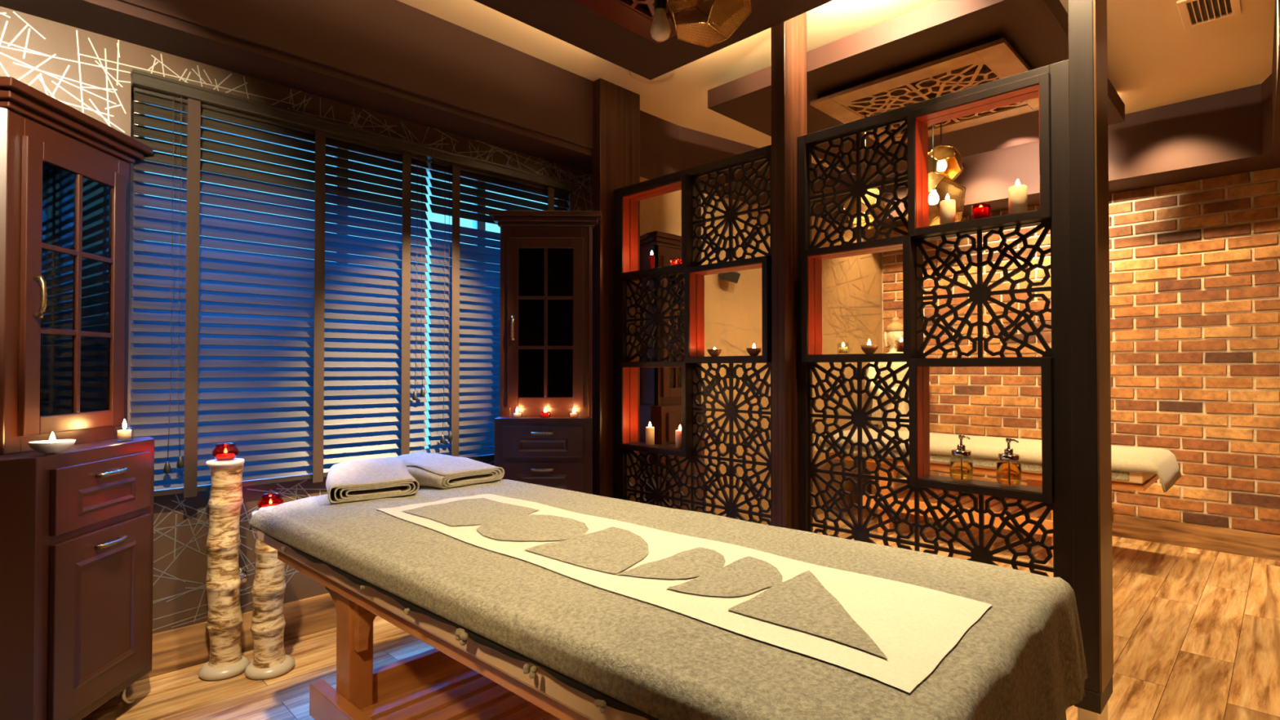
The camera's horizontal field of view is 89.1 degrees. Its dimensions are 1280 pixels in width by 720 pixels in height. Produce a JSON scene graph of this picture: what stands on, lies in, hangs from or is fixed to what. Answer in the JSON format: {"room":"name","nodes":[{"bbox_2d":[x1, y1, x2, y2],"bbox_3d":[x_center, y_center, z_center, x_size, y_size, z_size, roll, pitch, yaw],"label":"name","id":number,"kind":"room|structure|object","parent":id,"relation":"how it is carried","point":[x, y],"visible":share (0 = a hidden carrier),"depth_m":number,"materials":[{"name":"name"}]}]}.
{"room":"spa","nodes":[
{"label":"spa","id":0,"kind":"room"},
{"bbox_2d":[0,6,592,634],"bbox_3d":[-1.435,-0.199,2.937,3.320,2.780,0.122,1,-1,-45],"label":"wall","id":1,"kind":"structure","parent":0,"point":[88,72],"depth_m":2.51,"materials":[{"name":"brown paint"}]},
{"bbox_2d":[239,567,248,584],"bbox_3d":[-1.611,0.877,2.618,0.072,0.072,0.062,1,-1,-45],"label":"wall socket","id":2,"kind":"object","parent":1,"relation":"attached to","point":[243,572],"visible":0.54,"depth_m":2.61,"materials":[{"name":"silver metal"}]},
{"bbox_2d":[136,593,377,681],"bbox_3d":[-1.338,1.113,2.921,3.180,0.155,0.016,1,-1,-45],"label":"baseboard","id":3,"kind":"structure","parent":1,"relation":"attached to","point":[183,647],"depth_m":2.55,"materials":[{"name":"brown wood"}]},
{"bbox_2d":[129,68,433,497],"bbox_3d":[-1.445,-0.260,2.776,1.171,1.574,0.077,1,-1,-45],"label":"blind","id":4,"kind":"object","parent":1,"relation":"attached to","point":[308,366],"visible":0.89,"depth_m":2.70,"materials":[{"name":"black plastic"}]},
{"bbox_2d":[127,91,564,453],"bbox_3d":[-1.213,-0.255,3.196,2.080,1.500,0.050,1,-1,-45],"label":"window","id":5,"kind":"structure","parent":1,"relation":"attached to","point":[481,225],"depth_m":2.46,"materials":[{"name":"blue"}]},
{"bbox_2d":[427,146,575,460],"bbox_3d":[-0.718,-0.250,3.502,0.892,1.574,0.077,1,-1,-45],"label":"blind","id":6,"kind":"object","parent":1,"relation":"attached to","point":[464,403],"visible":0.68,"depth_m":3.35,"materials":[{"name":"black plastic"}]},
{"bbox_2d":[473,0,832,79],"bbox_3d":[-0.391,-1.456,1.734,2.790,0.060,1.536,1,-1,-45],"label":"trim","id":7,"kind":"structure","parent":0,"point":[569,21],"depth_m":2.78,"materials":[{"name":"brown paint"}]},
{"bbox_2d":[572,0,742,44],"bbox_3d":[0.076,-1.394,2.143,0.930,0.048,0.935,1,-1,-45],"label":"lattice","id":8,"kind":"object","parent":7,"relation":"attached to","point":[625,13],"visible":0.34,"depth_m":2.56,"materials":[{"name":"brown wood"}]},
{"bbox_2d":[649,0,671,41],"bbox_3d":[0.067,-1.229,2.135,0.069,0.362,0.069,1,-1,-45],"label":"pendant bulb","id":9,"kind":"object","parent":8,"relation":"hanging from","point":[660,29],"visible":1,"depth_m":2.11,"materials":[{"name":"beige glass"}]},
{"bbox_2d":[666,0,751,48],"bbox_3d":[0.212,-1.220,2.068,0.282,0.402,0.284,0,-1,4],"label":"pendant lamp","id":10,"kind":"object","parent":7,"relation":"hanging from","point":[718,33],"visible":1,"depth_m":2.09,"materials":[{"name":"gold metal"}]},
{"bbox_2d":[80,506,1279,719],"bbox_3d":[1.255,1.233,2.334,6.300,0.100,5.050,1,-1,-45],"label":"floor","id":11,"kind":"structure","parent":0,"point":[1197,631],"depth_m":2.62,"materials":[{"name":"brown wood"}]},
{"bbox_2d":[0,76,154,719],"bbox_3d":[-1.953,0.191,1.930,0.871,1.972,0.574,1,-1,-45],"label":"tall cabinet","id":12,"kind":"object","parent":11,"relation":"on","point":[77,522],"visible":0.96,"depth_m":1.98,"materials":[{"name":"brown wood"}]},
{"bbox_2d":[27,431,75,453],"bbox_3d":[-1.699,0.238,1.880,0.104,0.062,0.104,1,-1,-45],"label":"bowl","id":13,"kind":"object","parent":12,"relation":"on","point":[52,446],"visible":1,"depth_m":1.86,"materials":[{"name":"beige ceramic"}]},
{"bbox_2d":[115,418,133,441],"bbox_3d":[-1.750,0.237,2.207,0.052,0.074,0.052,1,-1,-45],"label":"tealight holder","id":14,"kind":"object","parent":12,"relation":"on","point":[123,433],"visible":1,"depth_m":2.20,"materials":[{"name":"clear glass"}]},
{"bbox_2d":[198,457,249,680],"bbox_3d":[-1.580,0.783,2.478,0.166,0.803,0.166,1,-1,-45],"label":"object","id":15,"kind":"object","parent":11,"relation":"on","point":[223,580],"depth_m":2.44,"materials":[{"name":"stone"}]},
{"bbox_2d":[212,442,239,460],"bbox_3d":[-1.584,0.351,2.484,0.088,0.060,0.088,1,-1,-45],"label":"tealight holder","id":16,"kind":"object","parent":15,"relation":"on","point":[222,451],"visible":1,"depth_m":2.46,"materials":[{"name":"red glass"}]},
{"bbox_2d":[244,510,294,679],"bbox_3d":[-1.410,0.881,2.484,0.166,0.608,0.166,1,-1,-45],"label":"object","id":17,"kind":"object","parent":11,"relation":"on","point":[270,660],"depth_m":2.44,"materials":[{"name":"stone"}]},
{"bbox_2d":[257,493,284,508],"bbox_3d":[-1.414,0.546,2.489,0.088,0.060,0.088,1,-1,-45],"label":"tealight holder","id":18,"kind":"object","parent":17,"relation":"on","point":[268,500],"visible":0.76,"depth_m":2.46,"materials":[{"name":"red glass"}]},
{"bbox_2d":[257,505,648,719],"bbox_3d":[-0.209,0.820,1.709,1.970,0.708,0.852,-1,-1,43],"label":"massage table","id":19,"kind":"object","parent":11,"relation":"on","point":[451,680],"visible":0.27,"depth_m":1.74,"materials":[{"name":"brown wood"}]},
{"bbox_2d":[262,532,659,719],"bbox_3d":[-0.441,0.508,1.308,1.836,0.048,0.020,-1,-1,42],"label":"massage table edge","id":20,"kind":"object","parent":19,"relation":"on","point":[463,634],"visible":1,"depth_m":1.14,"materials":[{"name":"beige fabric"}]},
{"bbox_2d":[248,479,1088,719],"bbox_3d":[-0.173,0.566,1.692,2.108,0.257,0.937,-1,-1,42],"label":"cover","id":21,"kind":"object","parent":19,"relation":"on","point":[665,613],"visible":0.98,"depth_m":1.20,"materials":[{"name":"grey fabric"}]},
{"bbox_2d":[325,457,419,503],"bbox_3d":[-0.927,0.398,2.232,0.280,0.105,0.332,0,-1,-29],"label":"folded towel","id":22,"kind":"object","parent":21,"relation":"on","point":[347,481],"visible":1,"depth_m":2.15,"materials":[{"name":"white fabric"}]},
{"bbox_2d":[393,451,504,488],"bbox_3d":[-0.753,0.401,2.451,0.388,0.104,0.281,0,-1,29],"label":"folded towel","id":23,"kind":"object","parent":21,"relation":"on","point":[428,469],"visible":0.86,"depth_m":2.38,"materials":[{"name":"white fabric"}]},
{"bbox_2d":[488,209,601,494],"bbox_3d":[-0.459,0.212,3.417,0.561,1.972,0.475,1,-1,-45],"label":"tall cabinet","id":24,"kind":"object","parent":11,"relation":"on","point":[545,316],"visible":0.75,"depth_m":3.40,"materials":[{"name":"brown wood"}]},
{"bbox_2d":[512,407,520,417],"bbox_3d":[-0.629,0.268,3.332,0.052,0.053,0.052,1,-1,-45],"label":"tealight holder","id":25,"kind":"object","parent":24,"relation":"on","point":[515,415],"visible":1,"depth_m":3.32,"materials":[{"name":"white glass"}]},
{"bbox_2d":[540,408,550,417],"bbox_3d":[-0.486,0.268,3.332,0.052,0.053,0.052,1,-1,-45],"label":"tealight holder","id":26,"kind":"object","parent":24,"relation":"on","point":[544,414],"visible":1,"depth_m":3.31,"materials":[{"name":"red glass"}]},
{"bbox_2d":[568,408,577,417],"bbox_3d":[-0.339,0.268,3.332,0.052,0.053,0.052,1,-1,-45],"label":"tealight holder","id":27,"kind":"object","parent":24,"relation":"on","point":[572,415],"visible":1,"depth_m":3.32,"materials":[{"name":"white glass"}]},
{"bbox_2d":[591,78,639,502],"bbox_3d":[-0.135,-0.188,3.755,0.315,2.780,0.067,1,-1,-45],"label":"wooden column","id":28,"kind":"structure","parent":11,"relation":"on","point":[616,108],"depth_m":3.66,"materials":[{"name":"brown wood"}]},
{"bbox_2d":[640,231,704,512],"bbox_3d":[0.202,0.221,4.045,0.430,1.972,0.305,1,-1,-45],"label":"tall cabinet","id":29,"kind":"object","parent":11,"relation":"on","point":[660,388],"visible":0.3,"depth_m":3.95,"materials":[{"name":"brown wood"}]},
{"bbox_2d":[770,12,807,529],"bbox_3d":[0.661,-0.200,2.866,0.185,2.780,0.068,1,-1,-45],"label":"wooden post","id":30,"kind":"object","parent":11,"relation":"on","point":[788,37],"visible":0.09,"depth_m":2.81,"materials":[{"name":"brown wood"}]},
{"bbox_2d":[613,144,772,525],"bbox_3d":[0.268,0.011,3.313,0.125,1.970,1.122,1,-1,-45],"label":"lattice screen","id":31,"kind":"object","parent":30,"relation":"attached to","point":[625,442],"visible":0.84,"depth_m":3.28,"materials":[{"name":"brown wood"}]},
{"bbox_2d":[645,422,654,444],"bbox_3d":[0.054,0.399,3.539,0.048,0.123,0.048,1,-1,-45],"label":"pillar candle","id":32,"kind":"object","parent":31,"relation":"on","point":[650,431],"visible":1,"depth_m":3.52,"materials":[{"name":"beige wax"}]},
{"bbox_2d":[648,250,654,268],"bbox_3d":[0.064,-0.542,3.543,0.032,0.113,0.032,1,-1,-45],"label":"pillar candle","id":33,"kind":"object","parent":31,"relation":"on","point":[651,257],"visible":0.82,"depth_m":3.53,"materials":[{"name":"red wax"}]},
{"bbox_2d":[622,441,681,450],"bbox_3d":[0.100,0.461,3.477,0.115,0.002,0.437,1,-1,-45],"label":"niche shelf","id":34,"kind":"object","parent":31,"relation":"attached to","point":[628,445],"depth_m":3.48,"materials":[{"name":"brown wood"}]},
{"bbox_2d":[669,257,681,265],"bbox_3d":[0.191,-0.509,3.416,0.070,0.044,0.070,1,-1,-45],"label":"tealight holder","id":35,"kind":"object","parent":31,"relation":"on","point":[673,261],"visible":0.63,"depth_m":3.39,"materials":[{"name":"red glass"}]},
{"bbox_2d":[675,425,681,448],"bbox_3d":[0.208,0.397,3.372,0.048,0.121,0.048,1,-1,-45],"label":"pillar candle","id":36,"kind":"object","parent":31,"relation":"on","point":[677,433],"visible":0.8,"depth_m":3.35,"materials":[{"name":"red wax"}]},
{"bbox_2d":[706,346,721,356],"bbox_3d":[0.372,-0.041,3.228,0.072,0.047,0.072,1,-1,-45],"label":"bowl","id":37,"kind":"object","parent":31,"relation":"on","point":[713,353],"visible":0.98,"depth_m":3.21,"materials":[{"name":"brown ceramic"}]},
{"bbox_2d":[689,355,745,357],"bbox_3d":[0.443,-0.016,3.141,0.115,0.002,0.437,1,-1,-45],"label":"niche shelf","id":38,"kind":"object","parent":31,"relation":"attached to","point":[690,356],"depth_m":3.11,"materials":[{"name":"brown wood"}]},
{"bbox_2d":[746,343,761,355],"bbox_3d":[0.538,-0.049,3.062,0.072,0.059,0.072,1,-1,-45],"label":"bowl","id":39,"kind":"object","parent":31,"relation":"on","point":[753,351],"visible":0.95,"depth_m":3.04,"materials":[{"name":"brown ceramic"}]},
{"bbox_2d":[864,316,931,514],"bbox_3d":[2.114,0.433,5.324,0.427,1.582,0.427,1,-1,-45],"label":"statue","id":40,"kind":"object","parent":11,"relation":"on","point":[894,331],"visible":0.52,"depth_m":5.28,"materials":[{"name":"stone"}]},
{"bbox_2d":[813,436,1159,564],"bbox_3d":[2.249,0.890,4.415,0.732,0.643,1.960,1,-1,-45],"label":"massage table","id":41,"kind":"object","parent":11,"relation":"on","point":[1140,482],"visible":0.28,"depth_m":4.22,"materials":[{"name":"brown wood"}]},
{"bbox_2d":[823,444,1128,480],"bbox_3d":[1.998,0.616,4.153,0.020,0.095,1.820,1,-1,-45],"label":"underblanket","id":42,"kind":"object","parent":41,"relation":"on","point":[982,462],"visible":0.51,"depth_m":4.04,"materials":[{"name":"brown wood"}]},
{"bbox_2d":[929,432,1041,463],"label":"towel cover","id":43,"kind":"object","parent":41,"relation":"on","point":[980,446],"depth_m":4.15,"materials":[{"name":"beige fabric"}]},
{"bbox_2d":[1111,444,1182,492],"label":"towel cover","id":44,"kind":"object","parent":41,"relation":"on","point":[1162,464],"depth_m":3.56,"materials":[{"name":"beige fabric"}]},
{"bbox_2d":[1067,0,1113,719],"bbox_3d":[1.444,-0.211,2.084,0.191,2.780,0.072,1,-1,-45],"label":"wooden post","id":45,"kind":"object","parent":11,"relation":"on","point":[1091,466],"visible":0.87,"depth_m":2.02,"materials":[{"name":"brown wood"}]},
{"bbox_2d":[797,59,1073,589],"bbox_3d":[1.081,0.000,2.501,0.125,1.970,1.035,1,-1,-45],"label":"lattice screen","id":46,"kind":"object","parent":45,"relation":"attached to","point":[1049,83],"visible":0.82,"depth_m":2.46,"materials":[{"name":"brown wood"}]},
{"bbox_2d":[839,342,847,353],"bbox_3d":[0.858,-0.049,2.743,0.050,0.050,0.050,1,-1,-45],"label":"tealight holder","id":47,"kind":"object","parent":46,"relation":"on","point":[844,350],"visible":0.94,"depth_m":2.73,"materials":[{"name":"clear glass"}]},
{"bbox_2d":[808,352,903,355],"bbox_3d":[0.906,-0.023,2.678,0.115,0.002,0.414,1,-1,-45],"label":"niche shelf","id":48,"kind":"object","parent":46,"relation":"attached to","point":[810,353],"depth_m":2.61,"materials":[{"name":"brown wood"}]},
{"bbox_2d":[860,339,878,353],"bbox_3d":[0.940,-0.056,2.660,0.072,0.061,0.072,1,-1,-45],"label":"bowl","id":49,"kind":"object","parent":46,"relation":"on","point":[868,348],"visible":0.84,"depth_m":2.64,"materials":[{"name":"brown ceramic"}]},
{"bbox_2d":[895,337,903,351],"bbox_3d":[1.032,-0.058,2.568,0.048,0.064,0.048,1,-1,-45],"label":"tealight holder","id":50,"kind":"object","parent":46,"relation":"on","point":[900,346],"visible":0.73,"depth_m":2.56,"materials":[{"name":"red glass"}]},
{"bbox_2d":[939,194,955,224],"bbox_3d":[1.159,-0.563,2.448,0.054,0.126,0.054,1,-1,-45],"label":"pillar candle","id":51,"kind":"object","parent":46,"relation":"on","point":[948,206],"visible":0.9,"depth_m":2.43,"materials":[{"name":"beige wax"}]},
{"bbox_2d":[949,435,973,481],"bbox_3d":[1.189,0.361,2.405,0.080,0.167,0.080,1,-1,-45],"label":"soap dispenser","id":52,"kind":"object","parent":46,"relation":"on","point":[961,469],"visible":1,"depth_m":2.38,"materials":[{"name":"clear glass"}]},
{"bbox_2d":[915,208,1039,228],"bbox_3d":[1.232,-0.500,2.358,0.115,0.002,0.414,1,-1,-45],"label":"niche shelf","id":53,"kind":"object","parent":46,"relation":"attached to","point":[1035,212],"depth_m":2.29,"materials":[{"name":"brown wood"}]},
{"bbox_2d":[917,475,1042,493],"bbox_3d":[1.232,0.445,2.345,0.115,0.002,0.414,1,-1,-45],"label":"niche shelf","id":54,"kind":"object","parent":46,"relation":"attached to","point":[931,480],"depth_m":2.32,"materials":[{"name":"brown wood"}]},
{"bbox_2d":[970,203,991,219],"bbox_3d":[1.241,-0.533,2.366,0.066,0.064,0.066,1,-1,-45],"label":"tealight holder","id":55,"kind":"object","parent":46,"relation":"on","point":[979,211],"visible":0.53,"depth_m":2.34,"materials":[{"name":"red glass"}]},
{"bbox_2d":[996,438,1022,486],"bbox_3d":[1.301,0.359,2.293,0.080,0.167,0.080,1,-1,-45],"label":"soap dispenser","id":56,"kind":"object","parent":46,"relation":"on","point":[1008,473],"visible":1,"depth_m":2.27,"materials":[{"name":"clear glass"}]},
{"bbox_2d":[1008,179,1027,213],"bbox_3d":[1.326,-0.569,2.281,0.058,0.133,0.058,1,-1,-45],"label":"pillar candle","id":57,"kind":"object","parent":46,"relation":"on","point":[1017,193],"visible":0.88,"depth_m":2.26,"materials":[{"name":"beige wax"}]},
{"bbox_2d":[640,177,882,524],"bbox_3d":[0.914,0.039,4.913,2.800,2.360,0.644,1,-1,-45],"label":"wall","id":58,"kind":"structure","parent":0,"point":[852,286],"depth_m":4.78,"materials":[{"name":"beige paint"}]},
{"bbox_2d":[0,0,593,173],"bbox_3d":[-1.253,-1.380,2.871,3.180,0.420,0.255,1,-1,-45],"label":"ceiling beam","id":59,"kind":"structure","parent":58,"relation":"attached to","point":[393,58],"depth_m":2.83,"materials":[{"name":"brown paint"}]},
{"bbox_2d":[718,271,740,283],"bbox_3d":[0.614,-0.587,4.521,0.129,0.109,0.132,0,-1,-23],"label":"wall spotlight","id":60,"kind":"object","parent":58,"relation":"attached to","point":[733,277],"visible":0.74,"depth_m":4.48,"materials":[{"name":"black plastic"}]},
{"bbox_2d":[640,110,882,230],"bbox_3d":[0.914,-1.351,4.932,2.800,0.420,0.646,1,-1,-45],"label":"trim","id":61,"kind":"structure","parent":58,"relation":"attached to","point":[666,148],"depth_m":4.40,"materials":[{"name":"brown paint"}]},
{"bbox_2d":[397,0,1275,174],"bbox_3d":[1.308,-1.648,2.321,6.300,0.100,4.900,1,-1,-45],"label":"ceiling","id":62,"kind":"structure","parent":0,"point":[1153,62],"depth_m":3.35,"materials":[{"name":"brown paint"}]},
{"bbox_2d":[628,70,674,81],"bbox_3d":[0.064,-1.576,3.551,0.250,0.010,0.250,1,-1,-45],"label":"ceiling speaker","id":63,"kind":"object","parent":62,"relation":"attached to","point":[668,75],"visible":0.37,"depth_m":3.61,"materials":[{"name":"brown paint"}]},
{"bbox_2d":[1176,0,1241,30],"bbox_3d":[2.560,-1.583,2.921,0.320,0.012,0.200,1,-1,-45],"label":"ceiling vent","id":64,"kind":"object","parent":62,"relation":"in","point":[1201,12],"visible":1,"depth_m":2.95,"materials":[{"name":"white metal"}]},
{"bbox_2d":[707,0,1124,177],"bbox_3d":[1.609,-1.448,3.712,1.883,0.100,1.605,1,-1,-45],"label":"ceiling","id":65,"kind":"structure","parent":0,"point":[1037,30],"depth_m":3.07,"materials":[{"name":"brown paint"}]},
{"bbox_2d":[809,35,1039,146],"bbox_3d":[1.556,-1.374,3.435,0.930,0.053,0.930,1,-1,-45],"label":"ceiling panel","id":66,"kind":"object","parent":65,"relation":"attached to","point":[1002,60],"visible":0.56,"depth_m":3.23,"materials":[{"name":"beige wood"}]},
{"bbox_2d":[843,112,885,229],"bbox_3d":[1.223,-1.032,3.529,0.235,0.628,0.230,1,-1,-45],"label":"pendant lamp","id":67,"kind":"object","parent":66,"relation":"hanging from","point":[864,208],"visible":0.33,"depth_m":3.48,"materials":[{"name":"gold metal"}]},
{"bbox_2d":[904,96,965,226],"bbox_3d":[1.499,-0.989,3.323,0.324,0.719,0.277,0,-1,-9],"label":"pendant lamp","id":68,"kind":"object","parent":66,"relation":"hanging from","point":[934,197],"visible":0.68,"depth_m":3.21,"materials":[{"name":"gold metal"}]},
{"bbox_2d":[928,122,964,188],"bbox_3d":[1.626,-1.138,3.509,0.204,0.416,0.218,0,-1,-28],"label":"pendant lamp","id":69,"kind":"object","parent":66,"relation":"hanging from","point":[948,161],"visible":0.75,"depth_m":3.47,"materials":[{"name":"gold metal"}]},
{"bbox_2d":[881,167,1279,535],"bbox_3d":[3.629,-0.180,4.283,0.215,2.780,4.120,1,-1,-45],"label":"wall","id":70,"kind":"structure","parent":0,"point":[1194,265],"depth_m":4.25,"materials":[{"name":"brick"}]},
{"bbox_2d":[854,84,1264,229],"bbox_3d":[2.800,-1.359,4.729,0.380,0.410,2.500,1,-1,-45],"label":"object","id":71,"kind":"structure","parent":70,"relation":"attached to","point":[1218,135],"depth_m":4.06,"materials":[{"name":"brown paint"}]},
{"bbox_2d":[997,510,1279,560],"bbox_3d":[3.564,1.133,4.185,0.020,0.150,4.100,1,-1,-45],"label":"baseboard","id":72,"kind":"structure","parent":70,"relation":"attached to","point":[1245,543],"depth_m":4.16,"materials":[{"name":"brown wood"}]},
{"bbox_2d":[1261,0,1279,169],"bbox_3d":[3.005,-1.387,2.742,2.900,0.410,0.600,1,-1,-45],"label":"trim","id":73,"kind":"structure","parent":70,"relation":"attached to","point":[1270,86],"depth_m":3.58,"materials":[{"name":"brown paint"}]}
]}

